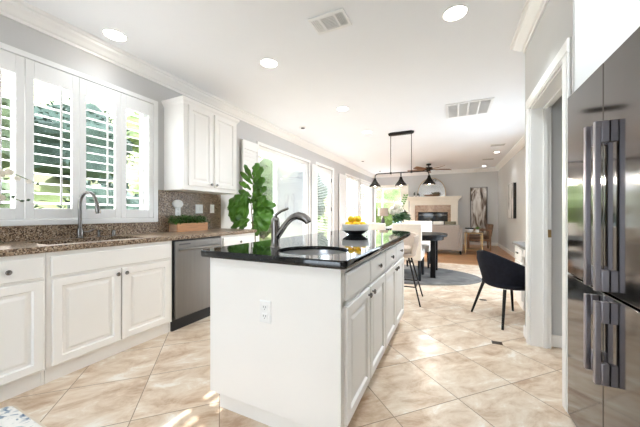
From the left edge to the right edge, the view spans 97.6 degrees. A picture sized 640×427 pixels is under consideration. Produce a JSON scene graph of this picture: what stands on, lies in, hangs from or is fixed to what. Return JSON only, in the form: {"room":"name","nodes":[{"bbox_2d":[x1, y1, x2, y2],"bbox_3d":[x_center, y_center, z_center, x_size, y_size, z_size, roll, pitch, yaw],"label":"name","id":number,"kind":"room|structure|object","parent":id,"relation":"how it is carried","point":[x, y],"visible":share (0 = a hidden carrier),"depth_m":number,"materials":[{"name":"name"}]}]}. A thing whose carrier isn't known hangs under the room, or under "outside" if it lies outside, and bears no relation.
{"room":"kitchen","nodes":[
{"label":"kitchen","id":0,"kind":"room"},
{"bbox_2d":[0,15,371,233],"bbox_3d":[-0.870,-0.240,5.417,0.140,2.740,14.240,0,0,25],"label":"wall","id":1,"kind":"structure","parent":0,"point":[13,33],"depth_m":3.14,"materials":[{"name":"paint"}]},
{"bbox_2d":[0,42,157,225],"bbox_3d":[-2.291,-0.585,2.353,0.212,1.360,1.865,0,0,25],"label":"window shutters","id":2,"kind":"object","parent":1,"relation":"in","point":[24,67],"depth_m":2.46,"materials":[{"name":"paint"}]},
{"bbox_2d":[0,190,220,242],"bbox_3d":[-2.054,-0.027,2.736,0.020,0.484,2.880,0,0,25],"label":"backsplash","id":3,"kind":"structure","parent":1,"relation":"attached to","point":[165,198],"depth_m":3.02,"materials":[{"name":"brown stone"}]},
{"bbox_2d":[172,200,182,215],"bbox_3d":[-1.715,-0.070,3.372,0.044,0.194,0.144,0,0,25],"label":"power outlet","id":4,"kind":"object","parent":3,"relation":"attached to","point":[177,204],"visible":0.98,"depth_m":3.37,"materials":[{"name":"white plastic"}]},
{"bbox_2d":[172,200,182,207],"bbox_3d":[-1.711,-0.115,3.370,0.034,0.104,0.144,0,0,25],"label":"light","id":5,"kind":"object","parent":4,"relation":"attached to","point":[176,203],"depth_m":3.35,"materials":[{"name":"white plastic"}]},
{"bbox_2d":[195,204,202,212],"bbox_3d":[-1.587,-0.060,3.682,0.010,0.117,0.117,0,0,25],"label":"light switch","id":6,"kind":"object","parent":3,"relation":"attached to","point":[198,208],"visible":1,"depth_m":3.67,"materials":[{"name":"white plastic"}]},
{"bbox_2d":[210,205,213,212],"bbox_3d":[-1.493,-0.065,3.881,0.010,0.117,0.072,0,0,25],"label":"light switch","id":7,"kind":"object","parent":3,"relation":"attached to","point":[211,206],"visible":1,"depth_m":3.87,"materials":[{"name":"white plastic"}]},
{"bbox_2d":[0,0,373,177],"bbox_3d":[-0.791,-1.545,5.302,0.102,0.130,14.100,0,0,25],"label":"trim","id":8,"kind":"structure","parent":1,"relation":"attached to","point":[20,11],"depth_m":2.86,"materials":[{"name":"paint"}]},
{"bbox_2d":[162,95,239,194],"bbox_3d":[-1.467,-0.785,3.561,0.372,1.030,0.905,0,0,25],"label":"upper cabinet","id":9,"kind":"object","parent":1,"relation":"attached to","point":[200,140],"visible":1,"depth_m":3.28,"materials":[{"name":"paint"}]},
{"bbox_2d":[242,139,316,241],"bbox_3d":[-0.717,-0.055,5.638,0.183,2.370,2.670,0,0,25],"label":"window","id":10,"kind":"structure","parent":1,"relation":"in","point":[290,179],"depth_m":5.95,"materials":[{"name":"paint"}]},
{"bbox_2d":[316,162,333,231],"bbox_3d":[0.110,-0.070,7.398,0.111,2.400,1.140,0,0,25],"label":"door","id":11,"kind":"structure","parent":1,"relation":"in","point":[321,170],"depth_m":7.71,"materials":[{"name":"paint"}]},
{"bbox_2d":[339,173,359,229],"bbox_3d":[0.943,-0.065,9.123,0.175,2.390,2.050,0,0,25],"label":"window","id":12,"kind":"structure","parent":1,"relation":"in","point":[342,185],"depth_m":8.60,"materials":[{"name":"paint"}]},
{"bbox_2d":[360,178,371,222],"bbox_3d":[1.743,-0.190,10.885,0.148,2.160,1.560,0,0,25],"label":"window","id":13,"kind":"structure","parent":1,"relation":"in","point":[364,183],"depth_m":10.94,"materials":[{"name":"paint"}]},
{"bbox_2d":[2,70,391,240],"bbox_3d":[-10.817,-4.595,17.316,24.000,11.650,46.000,0,0,25],"label":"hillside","id":14,"kind":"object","parent":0,"point":[39,188],"visible":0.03,"depth_m":11.65,"materials":[{"name":"white"}]},
{"bbox_2d":[2,92,9,168],"bbox_3d":[-8.217,-1.809,6.103,2.700,2.984,2.669,0,0,25],"label":"tree","id":15,"kind":"object","parent":14,"relation":"on","point":[5,101],"visible":0.3,"depth_m":6.40,"materials":[{"name":"green plant"}]},
{"bbox_2d":[0,177,48,208],"bbox_3d":[-5.279,0.360,4.283,1.840,2.073,1.863,0,0,25],"label":"shrub","id":16,"kind":"object","parent":14,"relation":"on","point":[5,185],"visible":0.06,"depth_m":4.30,"materials":[{"name":"green plant"}]},
{"bbox_2d":[34,97,138,182],"bbox_3d":[-7.520,-2.013,8.784,3.175,2.944,3.244,0,0,25],"label":"tree","id":17,"kind":"object","parent":14,"relation":"on","point":[38,149],"visible":0.46,"depth_m":8.02,"materials":[{"name":"green plant"}]},
{"bbox_2d":[56,174,138,209],"bbox_3d":[-4.503,0.285,5.918,1.924,2.208,1.852,0,0,25],"label":"shrub","id":18,"kind":"object","parent":14,"relation":"on","point":[98,192],"visible":0.13,"depth_m":5.49,"materials":[{"name":"green plant"}]},
{"bbox_2d":[126,112,138,156],"bbox_3d":[-7.174,-3.200,12.926,3.719,3.107,3.593,0,0,25],"label":"tree","id":19,"kind":"object","parent":14,"relation":"on","point":[130,118],"visible":0.07,"depth_m":11.85,"materials":[{"name":"green plant"}]},
{"bbox_2d":[259,154,272,238],"bbox_3d":[-2.465,-0.673,12.047,2.816,3.794,2.864,0,0,25],"label":"tree","id":20,"kind":"object","parent":14,"relation":"on","point":[267,163],"visible":0.14,"depth_m":11.04,"materials":[{"name":"green plant"}]},
{"bbox_2d":[317,172,327,216],"bbox_3d":[-0.883,-0.928,16.348,3.230,3.761,3.211,0,0,25],"label":"tree","id":21,"kind":"object","parent":14,"relation":"on","point":[322,205],"visible":0.17,"depth_m":15.60,"materials":[{"name":"green plant"}]},
{"bbox_2d":[317,214,327,232],"bbox_3d":[0.155,0.690,13.427,1.724,1.410,1.652,0,0,44],"label":"shrub","id":22,"kind":"object","parent":14,"relation":"on","point":[321,220],"visible":0.18,"depth_m":12.87,"materials":[{"name":"green plant"}]},
{"bbox_2d":[23,0,525,173],"bbox_3d":[1.208,-1.660,4.430,4.740,0.100,14.240,0,0,25],"label":"ceiling","id":23,"kind":"structure","parent":0,"point":[398,65],"depth_m":3.03,"materials":[{"name":"paint"}]},
{"bbox_2d":[101,28,127,41],"bbox_3d":[-1.849,-1.606,2.526,0.194,0.006,0.194,0,0,25],"label":"recessed light","id":24,"kind":"object","parent":23,"relation":"in","point":[110,33],"visible":1,"depth_m":2.52,"materials":[{"name":"white plastic"}]},
{"bbox_2d":[260,58,277,67],"bbox_3d":[-0.545,-1.606,2.996,0.194,0.006,0.194,0,0,25],"label":"recessed light","id":25,"kind":"object","parent":23,"relation":"in","point":[266,62],"visible":1,"depth_m":2.99,"materials":[{"name":"white plastic"}]},
{"bbox_2d":[307,7,351,34],"bbox_3d":[0.083,-1.604,2.349,0.315,0.012,0.215,0,0,25],"label":"ceiling vent","id":26,"kind":"object","parent":23,"relation":"in","point":[337,19],"visible":1,"depth_m":2.34,"materials":[{"name":"white metal"}]},
{"bbox_2d":[336,106,348,110],"bbox_3d":[0.348,-1.606,4.305,0.194,0.006,0.194,0,0,25],"label":"recessed light","id":27,"kind":"object","parent":23,"relation":"in","point":[342,108],"visible":1,"depth_m":4.28,"materials":[{"name":"white plastic"}]},
{"bbox_2d":[369,130,435,186],"bbox_3d":[1.601,-1.078,5.539,1.270,1.062,0.230,0,0,25],"label":"linear pendant","id":28,"kind":"object","parent":23,"relation":"hanging from","point":[428,181],"visible":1,"depth_m":5.49,"materials":[{"name":"black metal"}]},
{"bbox_2d":[408,163,450,172],"bbox_3d":[3.536,-1.490,9.124,1.364,0.240,1.327,0,0,25],"label":"ceiling fan","id":29,"kind":"object","parent":23,"relation":"hanging from","point":[428,168],"visible":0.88,"depth_m":9.00,"materials":[{"name":"brown wood"}]},
{"bbox_2d":[442,4,468,21],"bbox_3d":[1.085,-1.606,2.248,0.194,0.006,0.194,0,0,25],"label":"recessed light","id":30,"kind":"object","parent":23,"relation":"in","point":[455,12],"visible":1,"depth_m":2.24,"materials":[{"name":"white plastic"}]},
{"bbox_2d":[446,97,494,118],"bbox_3d":[2.271,-1.603,4.291,0.620,0.014,0.640,0,0,25],"label":"ceiling vent","id":31,"kind":"object","parent":23,"relation":"in","point":[481,106],"visible":1,"depth_m":4.26,"materials":[{"name":"white metal"}]},
{"bbox_2d":[489,143,506,146],"bbox_3d":[4.167,-1.605,6.562,0.320,0.010,0.220,0,0,25],"label":"ceiling speaker","id":32,"kind":"object","parent":23,"relation":"attached to","point":[502,144],"visible":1,"depth_m":6.52},
{"bbox_2d":[0,244,575,426],"bbox_3d":[1.208,1.170,4.430,4.740,0.080,14.240,0,0,25],"label":"floor","id":33,"kind":"structure","parent":0,"point":[441,366],"depth_m":1.91,"materials":[{"name":"tile"}]},
{"bbox_2d":[0,253,45,401],"bbox_3d":[-2.191,0.693,1.699,0.660,0.874,0.587,0,0,25],"label":"base cabinet","id":34,"kind":"object","parent":33,"relation":"on","point":[22,277],"visible":0.98,"depth_m":1.73,"materials":[{"name":"paint"}]},
{"bbox_2d":[0,405,46,426],"bbox_3d":[-1.782,1.122,0.910,0.700,0.016,1.315,0,0,25],"label":"kitchen rug","id":35,"kind":"object","parent":33,"relation":"on","point":[10,416],"visible":1,"depth_m":1.52,"materials":[{"name":"white fabric"}]},
{"bbox_2d":[44,241,171,383],"bbox_3d":[-1.868,0.693,2.379,0.660,0.874,0.912,0,0,25],"label":"base cabinet","id":36,"kind":"object","parent":33,"relation":"on","point":[102,303],"visible":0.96,"depth_m":2.13,"materials":[{"name":"paint"}]},
{"bbox_2d":[0,228,256,256],"bbox_3d":[-1.768,0.293,2.611,0.644,0.276,2.900,0,0,25],"label":"countertop","id":37,"kind":"structure","parent":36,"relation":"on","point":[65,244],"depth_m":2.32,"materials":[{"name":"brown stone"}]},
{"bbox_2d":[0,168,39,242],"bbox_3d":[-2.195,-0.050,1.817,0.422,0.529,0.607,0,0,25],"label":"orchid","id":38,"kind":"object","parent":37,"relation":"on","point":[3,173],"visible":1,"depth_m":1.95,"materials":[{"name":"white plant"}]},
{"bbox_2d":[76,191,100,237],"bbox_3d":[-2.036,0.008,2.469,0.193,0.414,0.133,0,0,25],"label":"gooseneck faucet","id":39,"kind":"object","parent":37,"relation":"on","point":[80,232],"visible":1,"depth_m":2.45,"materials":[{"name":"silver metal"}]},
{"bbox_2d":[96,230,102,236],"bbox_3d":[-2.031,0.182,2.587,0.082,0.065,0.042,0,0,25],"label":"soap pump","id":40,"kind":"object","parent":37,"relation":"on","point":[98,231],"visible":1,"depth_m":2.58,"materials":[{"name":"silver metal"}]},
{"bbox_2d":[168,214,210,231],"bbox_3d":[-1.595,0.111,3.426,0.184,0.206,0.533,0,0,25],"label":"planter box","id":41,"kind":"object","parent":37,"relation":"on","point":[179,225],"visible":0.99,"depth_m":3.36,"materials":[{"name":"brown wood"}]},
{"bbox_2d":[170,236,221,331],"bbox_3d":[-1.510,0.696,3.062,0.664,0.868,0.616,0,0,25],"label":"dishwasher","id":42,"kind":"object","parent":33,"relation":"on","point":[190,271],"visible":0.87,"depth_m":2.82,"materials":[{"name":"silver metal"}]},
{"bbox_2d":[220,233,254,246],"bbox_3d":[-1.272,0.693,3.632,0.660,0.874,0.607,0,0,25],"label":"base cabinet","id":43,"kind":"object","parent":33,"relation":"on","point":[227,240],"visible":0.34,"depth_m":3.46,"materials":[{"name":"paint"}]},
{"bbox_2d":[227,163,275,241],"bbox_3d":[-0.969,0.206,4.061,0.797,1.847,0.344,0,0,25],"label":"fiddle leaf fig","id":44,"kind":"object","parent":33,"relation":"on","point":[238,206],"visible":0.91,"depth_m":4.00,"materials":[{"name":"green plant"}]},
{"bbox_2d":[210,240,403,426],"bbox_3d":[0.133,0.693,2.287,0.868,0.874,1.815,0,0,25],"label":"kitchen island","id":45,"kind":"object","parent":33,"relation":"on","point":[329,331],"visible":0.92,"depth_m":1.48,"materials":[{"name":"paint"}]},
{"bbox_2d":[260,300,270,323],"bbox_3d":[-0.290,0.519,1.477,0.072,0.117,0.010,0,0,25],"label":"power outlet","id":46,"kind":"object","parent":45,"relation":"attached to","point":[265,306],"visible":1,"depth_m":1.47,"materials":[{"name":"white plastic"}]},
{"bbox_2d":[200,230,410,272],"bbox_3d":[0.222,0.317,2.560,0.925,0.203,2.445,0,0,25],"label":"island countertop","id":47,"kind":"structure","parent":45,"relation":"on","point":[336,249],"depth_m":1.81,"materials":[{"name":"black stone"}]},
{"bbox_2d":[270,207,310,247],"bbox_3d":[-0.186,0.087,1.749,0.290,0.254,0.068,0,0,25],"label":"island faucet","id":48,"kind":"object","parent":47,"relation":"on","point":[277,231],"visible":0.99,"depth_m":1.77,"materials":[{"name":"silver metal"}]},
{"bbox_2d":[281,249,345,272],"bbox_3d":[-0.040,0.328,1.652,0.446,0.181,0.446,0,0,25],"label":"sink basin","id":49,"kind":"object","parent":47,"relation":"in","point":[287,251],"depth_m":1.84,"materials":[{"name":"metal"}]},
{"bbox_2d":[342,224,368,234],"bbox_3d":[0.358,0.161,2.852,0.272,0.108,0.272,0,0,25],"label":"fruit bowl","id":50,"kind":"object","parent":47,"relation":"on","point":[351,229],"visible":0.96,"depth_m":2.75,"materials":[{"name":"grey ceramic"}]},
{"bbox_3d":[0.281,0.113,2.828,0.066,0.066,0.088,0,0,-18],"label":"lemon","id":51,"kind":"object","parent":50,"relation":"in","visible":0},
{"bbox_2d":[347,216,354,221],"bbox_3d":[0.314,0.056,2.839,0.070,0.066,0.071,0,0,-4],"label":"lemon","id":52,"kind":"object","parent":51,"relation":"on","point":[350,218],"visible":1,"depth_m":2.81,"materials":[{"name":"yellow food"}]},
{"bbox_3d":[0.358,0.105,2.852,0.066,0.088,0.066,0,0,25],"label":"lemon","id":53,"kind":"object","parent":50,"relation":"in","visible":0},
{"bbox_2d":[355,216,361,221],"bbox_3d":[0.386,0.056,2.815,0.070,0.066,0.071,0,0,-36],"label":"lemon","id":54,"kind":"object","parent":53,"relation":"on","point":[358,218],"visible":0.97,"depth_m":2.79,"materials":[{"name":"yellow food"}]},
{"bbox_2d":[403,232,422,306],"bbox_3d":[1.061,0.689,3.703,0.548,0.886,0.488,0,0,23],"label":"bar stool","id":55,"kind":"object","parent":33,"relation":"on","point":[411,242],"visible":0.4,"depth_m":3.54,"materials":[{"name":"beige fabric"}]},
{"bbox_2d":[404,245,410,252],"bbox_3d":[1.057,0.462,3.694,0.367,0.074,0.374,0,0,23],"label":"seat cushion","id":56,"kind":"object","parent":55,"relation":"on","point":[407,248],"depth_m":3.53,"materials":[{"name":"beige fabric"}]},
{"bbox_2d":[407,196,461,224],"bbox_3d":[4.151,0.253,10.289,1.870,1.755,0.849,0,0,25],"label":"fireplace","id":57,"kind":"object","parent":33,"relation":"on","point":[429,208],"visible":0.62,"depth_m":10.30,"materials":[{"name":"paint"}]},
{"bbox_2d":[418,178,445,196],"bbox_3d":[4.231,-0.992,10.633,1.000,0.730,0.040,0,0,25],"label":"arched mirror","id":58,"kind":"object","parent":57,"relation":"on","point":[423,190],"visible":0.74,"depth_m":10.61,"materials":[{"name":"grey mirror"}]},
{"bbox_2d":[424,191,439,195],"bbox_3d":[4.143,-0.724,10.390,0.616,0.197,0.224,0,0,25],"label":"bowl","id":59,"kind":"object","parent":57,"relation":"on","point":[434,193],"visible":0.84,"depth_m":10.31,"materials":[{"name":"brown wood"}]},
{"bbox_2d":[407,196,461,200],"bbox_3d":[4.221,-0.548,10.437,1.870,0.154,0.518,0,0,25],"label":"mantel shelf","id":60,"kind":"object","parent":57,"relation":"attached to","point":[429,198],"depth_m":10.20,"materials":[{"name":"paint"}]},
{"bbox_2d":[404,265,481,285],"bbox_3d":[1.520,1.123,5.367,2.760,0.014,1.720,0,0,25],"label":"dining rug","id":61,"kind":"object","parent":33,"relation":"on","point":[444,277],"visible":0.41,"depth_m":4.88,"materials":[{"name":"grey fabric"}]},
{"bbox_2d":[366,223,385,229],"bbox_3d":[1.029,0.642,5.197,0.480,0.946,0.608,0,0,25],"label":"dining chair","id":62,"kind":"object","parent":61,"relation":"on","point":[372,226],"visible":0.14,"depth_m":4.88,"materials":[{"name":"beige fabric"}]},
{"bbox_2d":[392,223,423,280],"bbox_3d":[1.567,0.642,4.942,0.480,0.946,0.608,0,0,25],"label":"dining chair","id":63,"kind":"object","parent":61,"relation":"on","point":[416,228],"visible":0.54,"depth_m":4.63,"materials":[{"name":"beige fabric"}]},
{"bbox_2d":[406,221,431,267],"bbox_3d":[2.143,0.642,6.050,0.480,0.946,0.608,0,0,25],"label":"dining chair","id":64,"kind":"object","parent":61,"relation":"on","point":[426,225],"visible":0.35,"depth_m":6.15,"materials":[{"name":"beige fabric"}]},
{"bbox_2d":[422,232,447,277],"bbox_3d":[1.553,0.745,5.484,1.720,0.740,1.120,0,0,25],"label":"dining table","id":65,"kind":"object","parent":61,"relation":"on","point":[433,237],"visible":0.3,"depth_m":4.85,"materials":[{"name":"black wood"}]},
{"bbox_2d":[389,194,411,222],"bbox_3d":[1.555,0.003,5.342,0.440,0.744,0.346,0,0,-8],"label":"flower vase","id":66,"kind":"object","parent":65,"relation":"on","point":[398,213],"visible":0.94,"depth_m":5.33,"materials":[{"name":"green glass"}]},
{"bbox_2d":[432,224,462,254],"bbox_3d":[3.221,0.722,8.413,1.880,0.814,0.957,0,0,25],"label":"sofa","id":67,"kind":"object","parent":33,"relation":"on","point":[453,241],"visible":0.34,"depth_m":7.73,"materials":[{"name":"beige fabric"}]},
{"bbox_2d":[433,221,443,224],"bbox_3d":[3.479,0.375,8.256,0.300,0.291,0.160,0,0,21],"label":"cushion","id":68,"kind":"object","parent":67,"relation":"on","point":[434,222],"visible":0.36,"depth_m":8.19,"materials":[{"name":"beige fabric"}]},
{"bbox_2d":[445,221,455,224],"bbox_3d":[3.785,0.375,8.132,0.300,0.291,0.160,0,0,29],"label":"cushion","id":69,"kind":"object","parent":67,"relation":"on","point":[446,222],"visible":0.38,"depth_m":8.07,"materials":[{"name":"beige fabric"}]},
{"bbox_2d":[464,232,482,253],"bbox_3d":[4.335,0.831,7.915,0.440,0.596,0.460,0,0,25],"label":"side table","id":70,"kind":"object","parent":33,"relation":"on","point":[464,232],"visible":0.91,"depth_m":7.80,"materials":[{"name":"brown wood"}]},
{"bbox_2d":[465,228,473,231],"bbox_3d":[4.232,0.469,7.931,0.237,0.128,0.237,0,0,25],"label":"bowl","id":71,"kind":"object","parent":70,"relation":"on","point":[466,229],"visible":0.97,"depth_m":7.85,"materials":[{"name":"white ceramic"}]},
{"bbox_2d":[466,248,480,249],"bbox_3d":[4.335,1.002,7.915,0.380,0.015,0.400,0,0,25],"label":"shelf","id":72,"kind":"object","parent":70,"relation":"attached to","point":[466,248],"depth_m":7.89,"materials":[{"name":"brown wood"}]},
{"bbox_2d":[467,224,493,250],"bbox_3d":[5.065,0.730,8.897,0.716,0.800,0.700,0,0,25],"label":"armchair","id":73,"kind":"object","parent":33,"relation":"on","point":[487,236],"visible":0.79,"depth_m":8.65,"materials":[{"name":"brown wood"}]},
{"bbox_2d":[491,340,502,344],"bbox_3d":[1.545,1.128,2.443,0.080,0.002,0.060,0,0,25],"label":"floor vent","id":74,"kind":"object","parent":33,"relation":"on","point":[493,342],"depth_m":2.45,"materials":[{"name":"metal"}]},
{"bbox_2d":[471,250,524,329],"bbox_3d":[1.985,0.760,2.978,0.546,0.746,0.600,0,0,-3],"label":"tub chair","id":75,"kind":"object","parent":33,"relation":"on","point":[497,271],"visible":0.8,"depth_m":2.80,"materials":[{"name":"black fabric"}]},
{"bbox_2d":[512,241,524,310],"bbox_3d":[2.575,0.748,2.953,0.718,0.765,1.255,0,0,25],"label":"desk","id":76,"kind":"object","parent":33,"relation":"on","point":[520,246],"visible":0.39,"depth_m":3.35,"materials":[{"name":"paint"}]},
{"bbox_2d":[568,26,639,426],"bbox_3d":[1.523,0.246,1.008,0.834,1.768,0.848,0,0,25],"label":"refrigerator","id":77,"kind":"object","parent":33,"relation":"on","point":[604,111],"visible":1,"depth_m":1.14,"materials":[{"name":"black metal"}]},
{"bbox_3d":[2.019,0.805,9.005,0.500,0.650,0.440,0,0,25],"label":"console table","id":78,"kind":"object","parent":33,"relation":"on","visible":0},
{"bbox_2d":[378,208,388,222],"bbox_3d":[2.028,0.150,9.001,0.340,0.660,0.340,0,0,25],"label":"table lamp","id":79,"kind":"object","parent":78,"relation":"on","point":[381,211],"visible":0.7,"depth_m":8.88,"materials":[{"name":"grey ceramic"}]},
{"bbox_2d":[372,171,497,242],"bbox_3d":[4.296,-0.240,10.768,4.600,2.740,0.140,0,0,25],"label":"wall","id":80,"kind":"structure","parent":0,"point":[457,184],"depth_m":10.23,"materials":[{"name":"paint"}]},
{"bbox_2d":[374,184,407,227],"bbox_3d":[2.883,-0.015,11.395,1.390,2.290,0.140,0,0,25],"label":"window","id":81,"kind":"structure","parent":80,"relation":"in","point":[403,189],"depth_m":11.31,"materials":[{"name":"paint"}]},
{"bbox_2d":[373,167,497,177],"bbox_3d":[4.181,-1.545,10.689,4.460,0.130,0.102,0,0,25],"label":"trim","id":82,"kind":"structure","parent":80,"relation":"attached to","point":[490,169],"depth_m":10.50,"materials":[{"name":"paint"}]},
{"bbox_2d":[470,187,486,241],"bbox_3d":[5.669,0.039,9.999,0.530,1.958,0.039,0,0,25],"label":"painting","id":83,"kind":"object","parent":80,"relation":"attached to","point":[478,196],"visible":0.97,"depth_m":10.00,"materials":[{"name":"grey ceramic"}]},
{"bbox_2d":[470,187,478,241],"bbox_3d":[5.669,0.039,9.999,0.530,1.958,0.039,0,0,25],"label":"picture frame","id":84,"kind":"object","parent":83,"relation":"attached to","point":[474,191],"depth_m":10.05,"materials":[{"name":"grey wood"}]},
{"bbox_2d":[463,241,497,245],"bbox_3d":[4.206,1.075,10.726,4.446,0.110,0.014,0,0,25],"label":"baseboard","id":85,"kind":"structure","parent":80,"relation":"attached to","point":[471,243],"depth_m":9.99,"materials":[{"name":"paint"}]},
{"bbox_2d":[498,146,524,252],"bbox_3d":[3.255,-0.240,3.380,0.140,2.740,14.100,0,0,25],"label":"wall","id":86,"kind":"structure","parent":0,"point":[509,229],"depth_m":7.40,"materials":[{"name":"paint"}]},
{"bbox_2d":[498,243,515,258],"bbox_3d":[5.199,1.075,7.652,0.014,0.110,4.686,0,0,25],"label":"baseboard","id":87,"kind":"structure","parent":86,"relation":"attached to","point":[512,254],"depth_m":8.00,"materials":[{"name":"paint"}]},
{"bbox_2d":[495,135,524,170],"bbox_3d":[4.377,-1.545,6.025,0.102,0.130,8.360,0,0,25],"label":"trim","id":88,"kind":"structure","parent":86,"relation":"attached to","point":[520,144],"depth_m":7.10,"materials":[{"name":"paint"}]},
{"bbox_2d":[508,182,515,218],"bbox_3d":[5.010,-0.323,7.318,0.066,0.895,0.800,0,0,25],"label":"painting","id":89,"kind":"object","parent":86,"relation":"attached to","point":[511,187],"visible":1,"depth_m":7.05,"materials":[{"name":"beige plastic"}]},
{"bbox_2d":[523,0,573,338],"bbox_3d":[2.012,-0.240,1.896,0.832,2.740,1.152,0,0,25],"label":"wall","id":90,"kind":"structure","parent":0,"point":[555,25],"depth_m":2.36,"materials":[{"name":"paint"}]},
{"bbox_2d":[510,0,548,53],"bbox_3d":[1.599,-1.545,2.086,0.102,0.130,1.344,0,0,25],"label":"trim","id":91,"kind":"structure","parent":90,"relation":"attached to","point":[532,12],"depth_m":2.27,"materials":[{"name":"paint"}]},
{"bbox_2d":[526,37,570,412],"bbox_3d":[1.680,0.068,1.996,0.162,2.125,0.992,0,0,25],"label":"door frame","id":92,"kind":"structure","parent":90,"relation":"in","point":[538,118],"depth_m":2.34,"materials":[{"name":"paint"}]},
{"bbox_2d":[551,335,561,347],"bbox_3d":[2.261,1.080,2.239,0.676,0.100,0.014,0,0,25],"label":"baseboard","id":93,"kind":"structure","parent":90,"relation":"attached to","point":[556,341],"depth_m":2.36,"materials":[{"name":"paint"}]},
{"bbox_2d":[574,0,639,91],"bbox_3d":[1.771,-0.240,1.369,0.815,2.740,0.008,0,0,25],"label":"wall","id":94,"kind":"structure","parent":0,"point":[600,26],"depth_m":1.50,"materials":[{"name":"white paint"}]},
{"label":"outside","id":95,"kind":"structure","parent":0,"visible":0},
{"bbox_3d":[13.171,1.280,24.465,13.200,0.100,24.500,0,0,25],"label":"lawn","id":96,"kind":"structure","parent":95,"visible":0},
{"bbox_2d":[351,186,399,225],"bbox_3d":[4.468,-0.443,19.404,4.774,3.662,4.725,0,0,25],"label":"tree","id":97,"kind":"object","parent":96,"relation":"on","point":[390,196],"visible":0.23,"depth_m":17.84,"materials":[{"name":"green plant"}]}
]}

